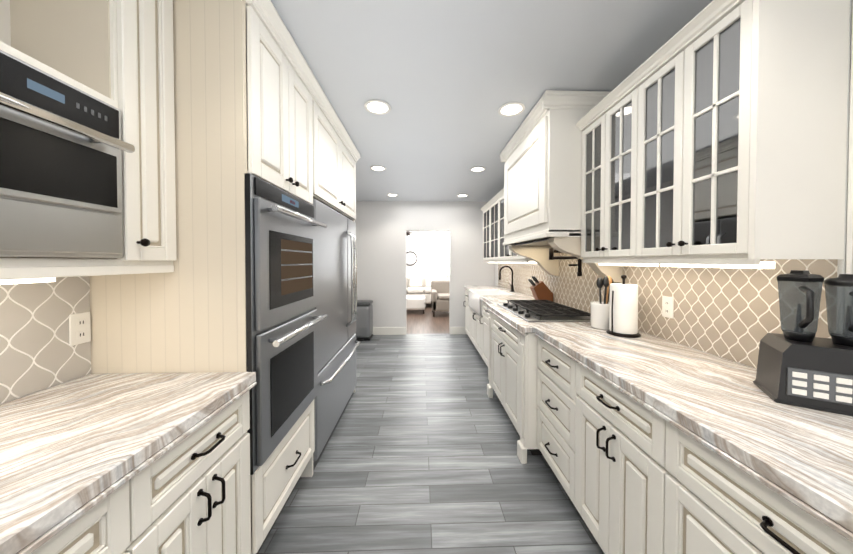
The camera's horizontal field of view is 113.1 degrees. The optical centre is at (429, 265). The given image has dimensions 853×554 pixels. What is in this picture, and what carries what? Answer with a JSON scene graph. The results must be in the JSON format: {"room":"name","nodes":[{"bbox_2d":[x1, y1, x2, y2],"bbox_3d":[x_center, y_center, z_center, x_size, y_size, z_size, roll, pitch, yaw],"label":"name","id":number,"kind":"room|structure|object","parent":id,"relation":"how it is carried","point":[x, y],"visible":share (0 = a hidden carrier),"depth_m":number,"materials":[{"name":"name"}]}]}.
{"room":"kitchen","nodes":[
{"label":"kitchen","id":0,"kind":"room"},
{"bbox_2d":[0,276,90,404],"bbox_3d":[-1.389,0.100,1.700,0.127,2.460,7.050,0,1,-2],"label":"wall","id":1,"kind":"structure","parent":0,"point":[38,352],"depth_m":0.94,"materials":[{"name":"tile"}]},
{"bbox_2d":[69,312,90,345],"bbox_3d":[-1.302,0.233,1.049,0.008,0.115,0.064,0,1,-2],"label":"electrical outlet","id":2,"kind":"object","parent":1,"relation":"attached to","point":[79,328],"visible":1,"depth_m":1.04,"materials":[{"name":"white plastic"}]},
{"bbox_2d":[0,0,176,275],"bbox_3d":[-1.099,-0.546,0.310,0.385,1.106,1.536,0,1,-2],"label":"upper cabinet","id":3,"kind":"object","parent":1,"relation":"attached to","point":[118,54],"depth_m":0.90,"materials":[{"name":"white wood"}]},
{"bbox_2d":[0,50,134,257],"bbox_3d":[-1.081,-0.251,0.497,0.390,0.464,0.774,0,1,-2],"label":"built-in microwave","id":4,"kind":"object","parent":3,"relation":"in","point":[63,145],"visible":1,"depth_m":0.71,"materials":[{"name":"silver metal"}]},
{"bbox_2d":[355,201,494,334],"bbox_3d":[-0.116,0.042,5.256,2.880,2.460,0.134,0,1,-2],"label":"wall","id":5,"kind":"structure","parent":0,"point":[382,227],"depth_m":5.19,"materials":[{"name":"paint"}]},
{"bbox_2d":[406,231,449,279],"bbox_3d":[-0.223,-0.093,9.255,5.400,2.600,0.150,0,1,-2],"label":"wall","id":6,"kind":"structure","parent":0,"point":[431,249],"depth_m":9.17,"materials":[{"name":"white paint"}]},
{"bbox_2d":[406,251,416,265],"bbox_3d":[-0.641,-0.242,9.165,0.480,0.480,0.040,0,1,-2],"label":"round mirror","id":7,"kind":"object","parent":6,"relation":"attached to","point":[411,258],"visible":0.73,"depth_m":9.17,"materials":[{"name":"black mirror"}]},
{"bbox_2d":[258,304,603,553],"bbox_3d":[-0.063,1.326,3.794,5.200,0.060,11.120,0,1,-2],"label":"floor","id":8,"kind":"structure","parent":0,"point":[419,455],"depth_m":1.78,"materials":[{"name":"grey wood"}]},
{"bbox_2d":[31,470,146,553],"bbox_3d":[-0.989,0.908,0.454,0.610,0.884,0.390,0,1,-2],"label":"base cabinet","id":9,"kind":"object","parent":8,"relation":"on","point":[117,524],"depth_m":0.61,"materials":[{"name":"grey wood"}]},
{"bbox_2d":[143,391,250,553],"bbox_3d":[-1.001,0.901,0.876,0.610,0.884,0.456,0,1,-2],"label":"base cabinet","id":10,"kind":"object","parent":8,"relation":"on","point":[190,494],"depth_m":0.87,"materials":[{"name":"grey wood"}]},
{"bbox_2d":[0,372,256,553],"bbox_3d":[-0.963,0.458,0.055,0.628,0.053,2.086,0,1,-2],"label":"countertop","id":11,"kind":"structure","parent":10,"relation":"on","point":[71,451],"depth_m":0.70,"materials":[{"name":"stone"}]},
{"bbox_2d":[90,0,325,553],"bbox_3d":[-0.995,0.108,1.425,0.655,2.452,0.662,0,1,-2],"label":"tall cabinet","id":12,"kind":"object","parent":8,"relation":"on","point":[250,97],"depth_m":1.10,"materials":[{"name":"white wood"}]},
{"bbox_2d":[245,173,326,474],"bbox_3d":[-0.958,0.229,1.429,0.670,1.195,0.656,0,1,-2],"label":"double wall oven","id":13,"kind":"object","parent":12,"relation":"in","point":[283,319],"visible":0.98,"depth_m":1.26,"materials":[{"name":"silver metal"}]},
{"bbox_2d":[313,199,360,470],"bbox_3d":[-0.997,0.442,2.332,0.664,1.755,1.104,0,1,-2],"label":"refrigerator","id":14,"kind":"object","parent":8,"relation":"on","point":[336,283],"visible":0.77,"depth_m":2.17,"materials":[{"name":"silver metal"}]},
{"bbox_2d":[326,97,360,392],"bbox_3d":[-1.021,0.094,2.331,0.655,2.452,1.150,0,1,-2],"label":"tall cabinet","id":15,"kind":"object","parent":8,"relation":"on","point":[342,156],"depth_m":2.30,"materials":[{"name":"white wood"}]},
{"bbox_2d":[355,300,372,340],"bbox_3d":[-1.197,0.950,4.933,0.348,0.655,0.374,0,1,-2],"label":"steel trash can","id":16,"kind":"object","parent":8,"relation":"on","point":[364,323],"visible":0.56,"depth_m":4.80,"materials":[{"name":"silver metal"}]},
{"bbox_2d":[406,295,424,313],"bbox_3d":[-0.447,1.025,7.515,0.650,0.420,0.550,0,1,-2],"label":"ottoman","id":17,"kind":"object","parent":8,"relation":"on","point":[415,302],"visible":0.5,"depth_m":7.25,"materials":[{"name":"fabric"}]},
{"bbox_2d":[406,276,446,303],"bbox_3d":[-0.430,0.767,8.627,1.990,0.900,0.920,0,1,-2],"label":"sofa","id":18,"kind":"object","parent":8,"relation":"on","point":[418,285],"visible":0.31,"depth_m":8.66,"materials":[{"name":"fabric"}]},
{"bbox_2d":[431,280,448,316],"bbox_3d":[0.411,0.810,7.232,0.750,0.860,0.760,0,1,-2],"label":"armchair","id":19,"kind":"object","parent":8,"relation":"on","point":[439,295],"visible":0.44,"depth_m":6.89,"materials":[{"name":"fabric"}]},
{"bbox_2d":[463,289,490,397],"bbox_3d":[0.900,0.852,3.879,0.684,0.884,2.192,0,1,-2],"label":"base cabinet","id":20,"kind":"object","parent":8,"relation":"on","point":[478,328],"depth_m":3.55,"materials":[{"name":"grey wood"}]},
{"bbox_2d":[491,312,514,426],"bbox_3d":[0.951,0.876,2.381,0.670,0.884,0.805,0,1,-2],"label":"base cabinet","id":21,"kind":"object","parent":8,"relation":"on","point":[502,334],"depth_m":2.36,"materials":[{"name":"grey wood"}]},
{"bbox_2d":[515,330,852,553],"bbox_3d":[0.998,0.906,0.528,0.684,0.884,2.903,0,1,-2],"label":"base cabinet","id":22,"kind":"object","parent":8,"relation":"on","point":[633,476],"depth_m":1.00,"materials":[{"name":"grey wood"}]},
{"bbox_2d":[464,286,852,541],"bbox_3d":[0.947,0.426,2.028,0.688,0.053,5.920,0,1,-2],"label":"countertop","id":23,"kind":"structure","parent":22,"relation":"on","point":[736,416],"depth_m":0.82,"materials":[{"name":"stone"}]},
{"bbox_2d":[468,289,513,315],"bbox_3d":[0.866,0.507,4.018,0.495,0.260,0.848,0,1,-2],"label":"farmhouse sink","id":24,"kind":"object","parent":23,"relation":"in","point":[474,303],"visible":0.48,"depth_m":4.16,"materials":[{"name":"white ceramic"}]},
{"bbox_2d":[499,266,514,291],"bbox_3d":[1.096,0.181,4.056,0.226,0.371,0.137,0,1,-2],"label":"gooseneck faucet","id":25,"kind":"object","parent":23,"relation":"on","point":[511,285],"visible":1,"depth_m":4.01,"materials":[{"name":"black metal"}]},
{"bbox_2d":[528,276,552,300],"bbox_3d":[1.143,0.245,2.927,0.229,0.279,0.110,0,1,-2],"label":"knife block","id":26,"kind":"object","parent":23,"relation":"on","point":[540,290],"visible":0.98,"depth_m":2.87,"materials":[{"name":"brown wood"}]},
{"bbox_2d":[497,300,590,321],"bbox_3d":[0.943,0.368,2.415,0.515,0.050,0.835,0,1,-2],"label":"gas cooktop","id":27,"kind":"object","parent":23,"relation":"in","point":[538,311],"visible":0.98,"depth_m":2.21,"materials":[{"name":"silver metal"}]},
{"bbox_2d":[590,276,613,329],"bbox_3d":[1.116,0.232,1.825,0.134,0.341,0.132,0,1,-2],"label":"utensil crock","id":28,"kind":"object","parent":23,"relation":"on","point":[599,309],"visible":0.9,"depth_m":1.78,"materials":[{"name":"white ceramic"}]},
{"bbox_2d":[606,275,640,337],"bbox_3d":[1.149,0.228,1.671,0.170,0.354,0.170,0,1,-2],"label":"paper towel holder","id":29,"kind":"object","parent":23,"relation":"on","point":[623,314],"visible":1,"depth_m":1.62,"materials":[{"name":"white paper"}]},
{"bbox_2d":[753,270,852,415],"bbox_3d":[1.188,0.216,0.868,0.212,0.404,0.170,1,1,33],"label":"blender","id":30,"kind":"object","parent":23,"relation":"on","point":[799,364],"visible":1,"depth_m":0.84,"materials":[{"name":"black plastic"}]},
{"bbox_2d":[271,0,712,201],"bbox_3d":[-0.014,-1.161,1.719,2.880,0.060,7.050,0,1,-2],"label":"ceiling","id":31,"kind":"structure","parent":0,"point":[445,80],"depth_m":1.58,"materials":[{"name":"paint"}]},
{"bbox_2d":[364,100,390,114],"bbox_3d":[-0.372,-1.129,2.004,0.190,0.012,0.190,0,1,-2],"label":"recessed light","id":32,"kind":"object","parent":31,"relation":"in","point":[379,107],"visible":0.98,"depth_m":2.00,"materials":[{"name":"white"}]},
{"bbox_2d":[370,165,385,170],"bbox_3d":[-0.611,-1.151,3.318,0.190,0.012,0.190,0,1,-2],"label":"recessed light","id":33,"kind":"object","parent":31,"relation":"in","point":[378,168],"visible":0.98,"depth_m":3.32,"materials":[{"name":"white plastic"}]},
{"bbox_2d":[470,166,485,171],"bbox_3d":[0.569,-1.151,3.352,0.190,0.012,0.190,0,1,-2],"label":"recessed light","id":34,"kind":"object","parent":31,"relation":"in","point":[477,169],"visible":0.96,"depth_m":3.36,"materials":[{"name":"white plastic"}]},
{"bbox_2d":[498,102,524,116],"bbox_3d":[0.588,-1.130,2.033,0.190,0.012,0.190,0,1,-2],"label":"recessed light","id":35,"kind":"object","parent":31,"relation":"in","point":[510,109],"visible":0.98,"depth_m":2.03,"materials":[{"name":"white"}]},
{"bbox_2d":[495,0,852,368],"bbox_3d":[1.356,0.099,1.780,0.140,2.460,7.050,0,1,-2],"label":"wall","id":36,"kind":"structure","parent":0,"point":[732,314],"depth_m":1.30,"materials":[{"name":"tile"}]},
{"bbox_2d":[480,188,536,263],"bbox_3d":[1.069,-0.505,3.860,0.347,0.936,1.996,0,1,-2],"label":"upper cabinet","id":37,"kind":"object","parent":36,"relation":"attached to","point":[495,250],"visible":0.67,"depth_m":4.00,"materials":[{"name":"white wood"}]},
{"bbox_2d":[500,90,621,282],"bbox_3d":[1.007,-0.512,2.360,0.558,1.242,1.080,0,1,-2],"label":"range hood","id":38,"kind":"object","parent":36,"relation":"attached to","point":[541,155],"visible":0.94,"depth_m":1.89,"materials":[{"name":"white wood"}]},
{"bbox_2d":[549,248,581,275],"bbox_3d":[1.124,-0.036,2.205,0.320,0.215,0.362,0,1,-2],"label":"pot filler","id":39,"kind":"object","parent":36,"relation":"attached to","point":[552,251],"visible":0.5,"depth_m":2.13,"materials":[{"name":"black metal"}]},
{"bbox_2d":[662,296,673,318],"bbox_3d":[1.301,0.225,1.540,0.008,0.115,0.070,0,1,-2],"label":"electrical outlet","id":40,"kind":"object","parent":36,"relation":"attached to","point":[667,306],"visible":1,"depth_m":1.53,"materials":[{"name":"white plastic"}]},
{"bbox_2d":[575,0,849,268],"bbox_3d":[1.142,-0.496,1.374,0.347,0.998,0.981,0,1,-2],"label":"upper cabinet","id":41,"kind":"object","parent":36,"relation":"attached to","point":[714,133],"visible":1,"depth_m":0.98,"materials":[{"name":"white wood"}]},
{"bbox_3d":[-0.167,-1.392,7.304,5.200,0.060,4.010,0,1,-2],"label":"ceiling","id":42,"kind":"structure","parent":0,"visible":0},
{"bbox_2d":[406,231,423,235],"bbox_3d":[-0.634,-1.107,7.937,1.222,0.530,1.168,0,1,-2],"label":"ceiling fan","id":43,"kind":"object","parent":42,"relation":"hanging from","point":[408,233],"visible":0.52,"depth_m":7.83,"materials":[{"name":"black wood"}]}
]}

